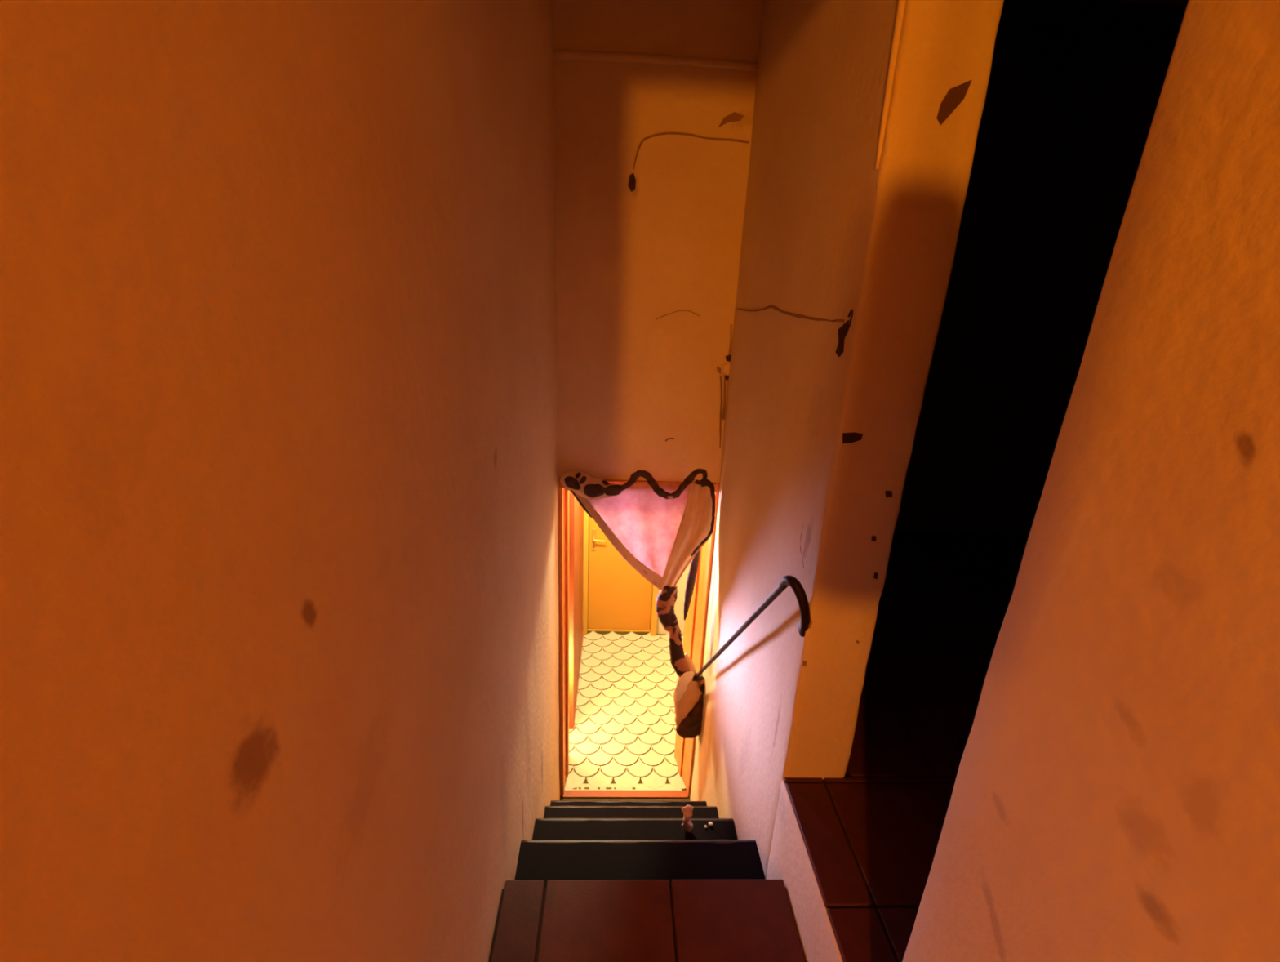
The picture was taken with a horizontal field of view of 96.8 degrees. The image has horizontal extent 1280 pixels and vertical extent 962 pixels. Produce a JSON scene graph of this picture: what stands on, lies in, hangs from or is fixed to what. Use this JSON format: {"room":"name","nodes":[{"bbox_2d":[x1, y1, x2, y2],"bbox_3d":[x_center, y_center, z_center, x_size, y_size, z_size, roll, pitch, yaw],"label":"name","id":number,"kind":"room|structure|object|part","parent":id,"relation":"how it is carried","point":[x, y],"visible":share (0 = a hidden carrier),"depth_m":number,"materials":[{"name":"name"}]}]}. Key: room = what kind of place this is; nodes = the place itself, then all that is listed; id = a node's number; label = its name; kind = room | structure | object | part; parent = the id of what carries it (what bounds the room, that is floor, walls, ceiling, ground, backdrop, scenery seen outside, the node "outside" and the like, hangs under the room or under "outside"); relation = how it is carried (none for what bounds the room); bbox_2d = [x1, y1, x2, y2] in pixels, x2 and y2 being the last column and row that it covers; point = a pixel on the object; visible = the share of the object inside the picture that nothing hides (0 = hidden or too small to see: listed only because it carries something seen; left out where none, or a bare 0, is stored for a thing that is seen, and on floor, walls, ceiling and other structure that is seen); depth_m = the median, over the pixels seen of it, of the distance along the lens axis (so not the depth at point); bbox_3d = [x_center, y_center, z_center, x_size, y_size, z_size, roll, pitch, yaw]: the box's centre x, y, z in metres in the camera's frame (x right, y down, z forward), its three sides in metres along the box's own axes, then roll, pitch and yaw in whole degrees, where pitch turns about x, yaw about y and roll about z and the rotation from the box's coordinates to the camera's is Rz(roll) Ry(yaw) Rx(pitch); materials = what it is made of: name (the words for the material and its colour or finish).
{"room":"stairwell","nodes":[
{"label":"stairwell","id":0,"kind":"room"},
{"bbox_2d":[0,0,559,961],"bbox_3d":[-0.474,0.389,1.474,0.260,4.257,2.658,2,19,-3],"label":"wall","id":1,"kind":"structure","parent":0,"point":[279,618],"depth_m":0.45,"materials":[{"name":"paint"}]},
{"bbox_2d":[560,631,690,800],"bbox_3d":[-0.131,1.658,4.121,2.200,0.060,2.030,2,19,-3],"label":"floor","id":2,"kind":"structure","parent":0,"point":[623,735],"depth_m":4.00,"materials":[{"name":"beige tile"}]},
{"bbox_2d":[568,490,583,728],"bbox_3d":[-0.688,0.603,4.057,0.525,1.925,1.090,2,19,-3],"label":"wall","id":3,"kind":"structure","parent":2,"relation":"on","point":[575,509],"depth_m":3.77,"materials":[{"name":"brown wood"}]},
{"bbox_3d":[-0.430,0.793,3.580,0.030,1.905,0.032,2,19,-3],"label":"corner post","id":4,"kind":"part","parent":3,"relation":"part of","materials":[{"name":"brown wood"}]},
{"bbox_3d":[-0.428,0.673,3.831,0.007,1.685,0.480,2,19,-3],"label":"panel","id":5,"kind":"part","parent":3,"relation":"part of","materials":[{"name":"brown wood"}]},
{"bbox_3d":[-0.445,0.506,4.302,0.007,1.685,0.480,2,19,-3],"label":"panel","id":6,"kind":"part","parent":3,"relation":"part of","materials":[{"name":"brown wood"}]},
{"bbox_2d":[514,800,765,888],"bbox_3d":[-0.032,1.555,2.363,0.784,1.349,1.283,2,19,-3],"label":"staircase","id":7,"kind":"structure","parent":2,"relation":"on","point":[573,839],"depth_m":1.87,"materials":[{"name":"black wood"}]},
{"bbox_2d":[681,803,693,831],"bbox_3d":[0.184,1.290,2.176,0.051,0.136,0.034,2,19,-3],"label":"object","id":8,"kind":"object","parent":7,"relation":"on","point":[686,822],"visible":1,"depth_m":2.16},
{"bbox_2d":[488,879,805,961],"bbox_3d":[-0.879,1.807,-0.180,2.728,0.241,3.715,2,19,-3],"label":"floor","id":9,"kind":"structure","parent":0,"point":[623,920],"depth_m":1.47,"materials":[{"name":"tile"}]},
{"bbox_2d":[555,0,764,795],"bbox_3d":[-0.025,-0.103,2.851,2.200,4.200,0.316,2,19,-3],"label":"wall","id":10,"kind":"structure","parent":0,"point":[652,159],"depth_m":2.37,"materials":[{"name":"paint"}]},
{"bbox_2d":[559,477,719,798],"bbox_3d":[-0.049,0.907,3.205,0.773,2.030,0.320,2,19,-3],"label":"door frame","id":11,"kind":"structure","parent":10,"relation":"in","point":[695,625],"depth_m":3.16,"materials":[{"name":"orange wood"}]},
{"bbox_3d":[-0.086,1.891,3.414,0.749,0.034,0.050,2,19,-3],"label":"sill","id":12,"kind":"part","parent":11,"relation":"part of","materials":[{"name":"brown wood"}]},
{"bbox_2d":[560,468,715,737],"bbox_3d":[0.005,0.677,2.896,0.813,1.576,0.119,1,19,-4],"label":"curtain","id":13,"kind":"object","parent":11,"relation":"hanging from","point":[659,528],"visible":0.98,"depth_m":2.76,"materials":[{"name":"pink fabric"}]},
{"bbox_2d":[564,476,581,488],"bbox_3d":[-0.310,0.011,2.628,0.075,0.062,0.023,2,19,-3],"label":"spot","id":14,"kind":"object","parent":13,"relation":"attached to","point":[571,482],"depth_m":2.62,"materials":[{"name":"fabric"}]},
{"bbox_2d":[579,476,586,483],"bbox_3d":[-0.265,-0.004,2.624,0.030,0.030,0.025,2,19,-3],"label":"spot","id":15,"kind":"object","parent":13,"relation":"attached to","point":[582,479],"depth_m":2.62,"materials":[{"name":"fabric"}]},
{"bbox_2d":[583,483,604,497],"bbox_3d":[-0.213,0.046,2.643,0.102,0.070,0.024,2,19,-3],"label":"spot","id":16,"kind":"object","parent":13,"relation":"attached to","point":[590,490],"depth_m":2.64,"materials":[{"name":"fabric"}]},
{"bbox_2d":[602,480,608,484],"bbox_3d":[-0.161,0.007,2.631,0.030,0.020,0.021,2,19,-3],"label":"spot","id":17,"kind":"object","parent":13,"relation":"on","point":[604,482],"depth_m":2.63,"materials":[{"name":"fabric"}]},
{"bbox_2d":[604,484,621,495],"bbox_3d":[-0.128,0.044,2.646,0.078,0.054,0.021,2,19,-3],"label":"spot","id":18,"kind":"object","parent":13,"relation":"attached to","point":[610,490],"depth_m":2.64,"materials":[{"name":"fabric"}]},
{"bbox_3d":[-0.051,0.271,2.774,0.592,0.605,0.024,2,19,-3],"label":"panel","id":19,"kind":"part","parent":13,"relation":"part of","materials":[{"name":"pink fabric"}]},
{"bbox_2d":[554,49,759,72],"bbox_3d":[0.065,-1.605,2.169,0.801,0.038,0.026,2,19,-3],"label":"trim","id":20,"kind":"structure","parent":10,"relation":"attached to","point":[567,55],"depth_m":2.16,"materials":[{"name":"paint"}]},
{"bbox_2d":[656,564,688,634],"bbox_3d":[-0.114,0.199,4.630,2.200,2.455,0.120,2,19,-3],"label":"wall","id":21,"kind":"structure","parent":0,"point":[681,584],"depth_m":4.89,"materials":[{"name":"paint"}]},
{"bbox_2d":[582,509,658,635],"bbox_3d":[-0.143,0.347,4.646,0.652,2.069,0.125,2,19,-3],"label":"door","id":22,"kind":"structure","parent":21,"relation":"in","point":[617,597],"depth_m":4.86,"materials":[{"name":"orange wood"}]},
{"bbox_3d":[-0.442,0.337,4.632,0.052,2.065,0.125,2,19,-3],"label":"frame","id":23,"kind":"part","parent":22,"relation":"part of","materials":[{"name":"wood"}]},
{"bbox_3d":[-0.381,0.486,4.692,0.032,0.200,0.008,2,19,-3],"label":"handle plate","id":24,"kind":"part","parent":22,"relation":"part of","materials":[{"name":"gold metal"}]},
{"bbox_3d":[-0.333,0.482,4.660,0.111,0.026,0.052,2,19,-3],"label":"lever handle","id":25,"kind":"part","parent":22,"relation":"part of","materials":[{"name":"gold metal"}]},
{"bbox_3d":[0.157,0.354,4.659,0.052,2.065,0.125,2,19,-3],"label":"frame","id":26,"kind":"part","parent":22,"relation":"part of","materials":[{"name":"wood"}]},
{"bbox_2d":[765,531,1029,961],"bbox_3d":[1.622,1.333,1.057,2.396,0.424,5.203,2,19,-3],"label":"floor","id":27,"kind":"structure","parent":0,"point":[947,598],"depth_m":1.71,"materials":[{"name":"tile"}]},
{"bbox_2d":[689,0,1279,961],"bbox_3d":[0.560,0.841,0.317,0.194,4.254,5.205,2,19,-3],"label":"wall","id":28,"kind":"structure","parent":0,"point":[1116,796],"depth_m":0.66,"materials":[{"name":"paint"}]},
{"bbox_2d":[694,575,810,678],"bbox_3d":[0.368,0.677,2.252,0.116,1.366,1.333,2,19,-1],"label":"handrail","id":29,"kind":"object","parent":28,"relation":"attached to","point":[787,580],"visible":0.8,"depth_m":1.49,"materials":[{"name":"metal"}]},
{"bbox_2d":[895,0,1186,534],"bbox_3d":[1.680,-0.929,2.967,2.230,2.580,0.100,2,19,-3],"label":"wall","id":30,"kind":"structure","parent":0,"point":[1074,87],"depth_m":2.84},
{"bbox_2d":[1101,0,1188,6],"bbox_3d":[0.977,-1.947,1.734,3.200,0.100,4.700,2,19,-3],"label":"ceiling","id":31,"kind":"structure","parent":0,"point":[1175,2],"depth_m":2.50,"materials":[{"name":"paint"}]}
]}

